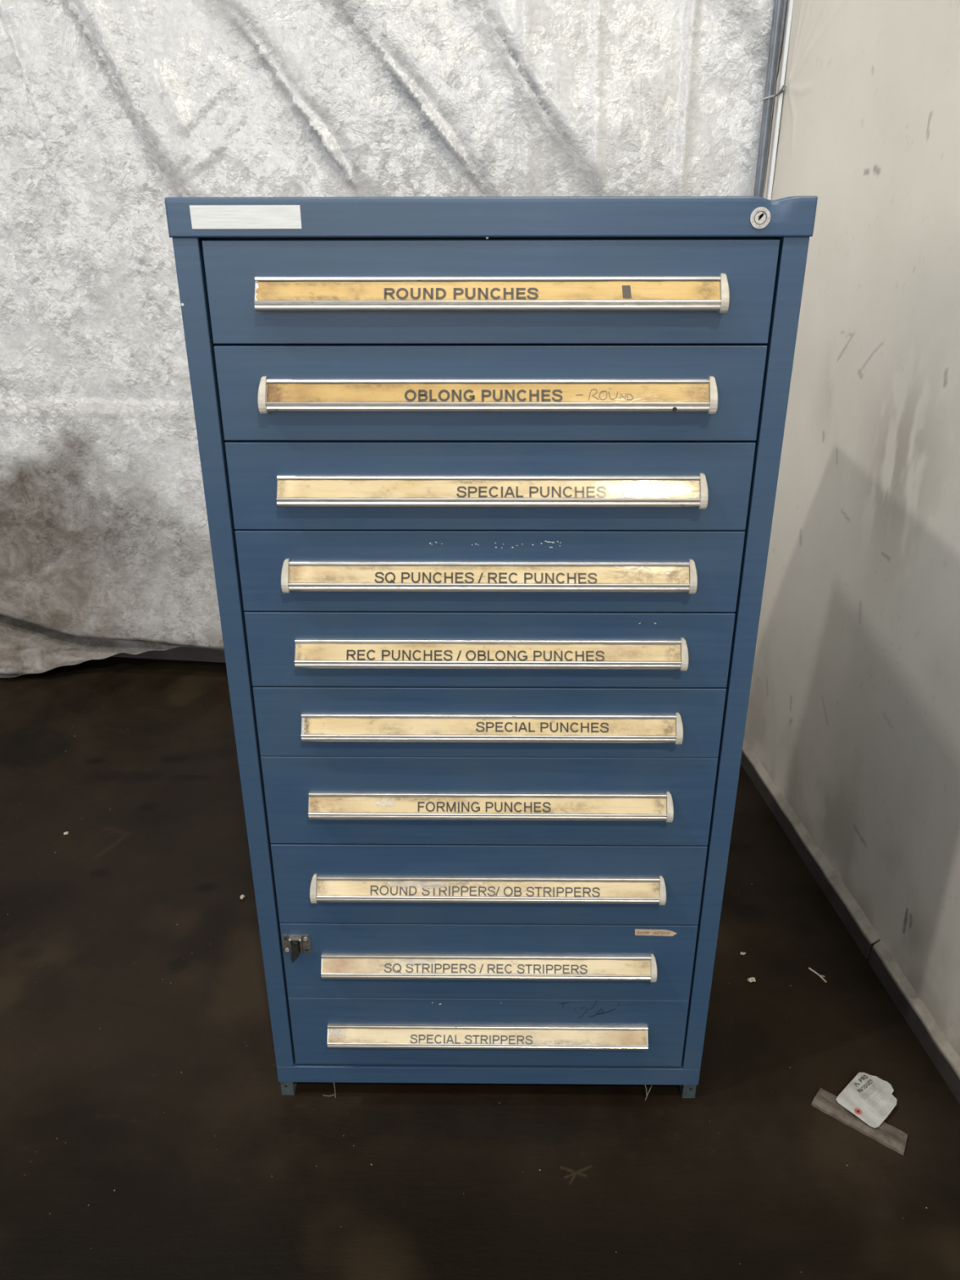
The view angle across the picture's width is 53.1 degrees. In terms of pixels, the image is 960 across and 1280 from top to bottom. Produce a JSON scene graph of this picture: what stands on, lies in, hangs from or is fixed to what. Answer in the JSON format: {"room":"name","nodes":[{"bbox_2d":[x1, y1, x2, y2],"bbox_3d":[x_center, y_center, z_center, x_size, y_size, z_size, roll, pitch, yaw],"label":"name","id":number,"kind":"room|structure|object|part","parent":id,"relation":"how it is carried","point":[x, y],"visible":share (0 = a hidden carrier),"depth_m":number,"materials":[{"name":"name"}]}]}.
{"room":"industrial workshop","nodes":[
{"label":"industrial workshop","id":0,"kind":"room"},
{"bbox_2d":[111,646,225,662],"bbox_3d":[-0.955,-1.268,2.861,3.380,2.900,0.140,3,25,6],"label":"wall","id":1,"kind":"structure","parent":0,"point":[182,653],"depth_m":3.41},
{"bbox_2d":[0,656,959,1279],"bbox_3d":[-4.044,3.267,-3.463,16.000,0.001,16.400,0,25,1],"label":"floor","id":2,"kind":"structure","parent":0,"point":[446,1193],"depth_m":1.74,"materials":[{"name":"concrete"}]},
{"bbox_2d":[7,751,927,1272],"bbox_3d":[-0.350,0.608,2.257,2.174,0.002,1.904,0,25,1],"label":"grit","id":3,"kind":"object","parent":2,"relation":"on","point":[65,751],"visible":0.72,"depth_m":1.69,"materials":[{"name":"brown concrete"}]},
{"bbox_2d":[164,195,817,1100],"bbox_3d":[0.017,0.015,1.754,0.767,1.499,0.726,0,25,1],"label":"cabinet","id":4,"kind":"object","parent":2,"relation":"on","point":[490,483],"visible":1,"depth_m":1.34,"materials":[{"name":"blue metal"}]},
{"bbox_3d":[-0.277,-0.500,1.138,0.130,0.026,0.001,0,25,1],"label":"name plate","id":5,"kind":"part","parent":4,"relation":"part of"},
{"bbox_3d":[-0.309,0.520,1.609,0.017,0.046,0.012,0,25,1],"label":"latch lever","id":6,"kind":"part","parent":4,"relation":"part of","materials":[{"name":"metal"}]},
{"bbox_3d":[-0.307,0.511,1.607,0.047,0.039,0.010,0,25,1],"label":"latch plate","id":7,"kind":"part","parent":4,"relation":"part of","materials":[{"name":"metal"}]},
{"bbox_3d":[0.010,0.551,1.616,0.554,0.039,0.020,0,25,1],"label":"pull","id":8,"kind":"part","parent":4,"relation":"part of","materials":[{"name":"metal"}]},
{"bbox_3d":[0.009,-0.420,1.166,0.564,0.039,0.020,0,25,1],"label":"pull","id":9,"kind":"part","parent":4,"relation":"part of","materials":[{"name":"metal"}]},
{"bbox_3d":[0.013,0.696,1.683,0.560,0.039,0.020,0,25,1],"label":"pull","id":10,"kind":"part","parent":4,"relation":"part of","materials":[{"name":"metal"}]},
{"bbox_3d":[0.013,0.403,1.547,0.552,0.039,0.020,0,25,1],"label":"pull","id":11,"kind":"part","parent":4,"relation":"part of","materials":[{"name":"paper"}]},
{"bbox_3d":[0.011,0.257,1.480,0.550,0.039,0.020,0,25,1],"label":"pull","id":12,"kind":"part","parent":4,"relation":"part of","materials":[{"name":"metal"}]},
{"bbox_3d":[0.011,0.021,1.370,0.550,0.039,0.020,0,25,1],"label":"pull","id":13,"kind":"part","parent":4,"relation":"part of","materials":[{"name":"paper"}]},
{"bbox_3d":[0.009,-0.309,1.218,0.560,0.039,0.020,0,25,1],"label":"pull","id":14,"kind":"part","parent":4,"relation":"part of","materials":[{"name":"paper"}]},
{"bbox_3d":[0.015,0.684,1.710,0.693,0.158,0.038,0,25,1],"label":"drawer","id":15,"kind":"part","parent":4,"relation":"part of","materials":[{"name":"blue paint"}]},
{"bbox_3d":[0.013,0.131,1.421,0.553,0.039,0.020,0,25,1],"label":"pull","id":16,"kind":"part","parent":4,"relation":"part of","materials":[{"name":"metal"}]},
{"bbox_3d":[0.011,-0.196,1.270,0.558,0.039,0.020,0,25,1],"label":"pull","id":17,"kind":"part","parent":4,"relation":"part of","materials":[{"name":"metal"}]},
{"bbox_3d":[0.014,0.537,1.642,0.693,0.163,0.038,0,25,1],"label":"drawer","id":18,"kind":"part","parent":4,"relation":"part of","materials":[{"name":"blue paint"}]},
{"bbox_3d":[0.012,-0.087,1.321,0.550,0.039,0.020,0,25,1],"label":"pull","id":19,"kind":"part","parent":4,"relation":"part of","materials":[{"name":"metal"}]},
{"bbox_3d":[0.014,0.390,1.573,0.693,0.158,0.038,0,25,1],"label":"drawer","id":20,"kind":"part","parent":4,"relation":"part of","materials":[{"name":"blue paint"}]},
{"bbox_3d":[0.014,0.243,1.505,0.693,0.161,0.038,0,25,1],"label":"drawer","id":21,"kind":"part","parent":4,"relation":"part of","materials":[{"name":"blue paint"}]},
{"bbox_3d":[0.013,0.116,1.447,0.693,0.117,0.038,0,25,1],"label":"drawer","id":22,"kind":"part","parent":4,"relation":"part of","materials":[{"name":"blue paint"}]},
{"bbox_3d":[0.013,0.007,1.396,0.693,0.118,0.038,0,25,1],"label":"drawer","id":23,"kind":"part","parent":4,"relation":"part of","materials":[{"name":"blue paint"}]},
{"bbox_3d":[0.013,-0.102,1.346,0.693,0.118,0.038,0,25,1],"label":"drawer","id":24,"kind":"part","parent":4,"relation":"part of","materials":[{"name":"blue paint"}]},
{"bbox_3d":[0.013,-0.211,1.295,0.693,0.119,0.038,0,25,1],"label":"drawer","id":25,"kind":"part","parent":4,"relation":"part of","materials":[{"name":"blue paint"}]},
{"bbox_3d":[0.014,0.141,1.484,0.704,1.412,0.006,0,25,1],"label":"panel","id":26,"kind":"part","parent":4,"relation":"part of","materials":[{"name":"paint"}]},
{"bbox_3d":[0.013,-0.322,1.244,0.693,0.119,0.038,0,25,1],"label":"drawer","id":27,"kind":"part","parent":4,"relation":"part of","materials":[{"name":"blue paint"}]},
{"bbox_3d":[0.012,-0.432,1.193,0.693,0.120,0.038,0,25,1],"label":"drawer","id":28,"kind":"part","parent":4,"relation":"part of","materials":[{"name":"blue paint"}]},
{"bbox_2d":[747,977,755,982],"bbox_3d":[0.570,0.713,2.018,0.017,0.009,0.010,0,25,1],"label":"paper scrap","id":29,"kind":"object","parent":2,"relation":"on","point":[752,979],"visible":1,"depth_m":2.02,"materials":[{"name":"white paper"}]},
{"bbox_2d":[753,0,784,197],"bbox_3d":[0.710,-1.024,2.507,0.023,2.750,0.023,0,25,1],"label":"pole","id":30,"kind":"object","parent":2,"relation":"on","point":[778,8],"visible":0.33,"depth_m":2.35,"materials":[{"name":"grey metal"}]},
{"bbox_2d":[0,0,786,678],"bbox_3d":[-0.639,-1.108,2.693,2.767,2.750,0.205,2,25,4],"label":"tarpaulin","id":31,"kind":"object","parent":30,"relation":"hanging from","point":[110,110],"visible":0.44,"depth_m":2.56,"materials":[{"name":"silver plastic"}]},
{"bbox_2d":[762,84,786,100],"bbox_3d":[0.721,-1.341,2.356,0.056,0.031,0.031,8,26,18],"label":"cable tie","id":32,"kind":"object","parent":30,"relation":"attached to","point":[782,86],"visible":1,"depth_m":2.35,"materials":[{"name":"white plastic"}]},
{"bbox_2d":[808,967,826,982],"bbox_3d":[0.718,0.707,2.035,0.013,0.004,0.047,-14,28,-27],"label":"twig","id":33,"kind":"object","parent":2,"relation":"on","point":[811,969],"visible":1,"depth_m":2.03,"materials":[{"name":"wood"}]},
{"bbox_2d":[811,1088,907,1155],"bbox_3d":[0.678,0.855,1.712,0.162,0.008,0.044,18,31,34],"label":"strip","id":34,"kind":"object","parent":2,"relation":"on","point":[888,1135],"visible":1,"depth_m":1.70,"materials":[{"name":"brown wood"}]},
{"bbox_2d":[835,1072,897,1128],"bbox_3d":[0.707,0.831,1.746,0.110,0.005,0.081,-21,32,-38],"label":"tag","id":35,"kind":"object","parent":34,"relation":"on","point":[870,1098],"visible":1,"depth_m":1.74,"materials":[{"name":"grey paper"}]},
{"bbox_2d":[743,0,959,1056],"bbox_3d":[0.992,-0.287,0.737,0.129,2.901,4.023,-3,25,-5],"label":"wall","id":36,"kind":"structure","parent":0,"point":[853,713],"depth_m":1.98,"materials":[{"name":"white paint"}]},
{"bbox_2d":[765,0,793,199],"bbox_3d":[0.737,-1.056,2.493,0.009,2.680,0.022,0,25,1],"label":"trim","id":37,"kind":"structure","parent":36,"relation":"attached to","point":[790,2],"depth_m":2.36,"materials":[{"name":"white metal"}]},
{"bbox_2d":[740,738,959,1103],"bbox_3d":[0.925,0.982,1.371,0.031,0.062,3.920,-2,25,-5],"label":"baseboard","id":38,"kind":"structure","parent":36,"relation":"attached to","point":[939,1049],"depth_m":2.10,"materials":[{"name":"concrete"}]}
]}

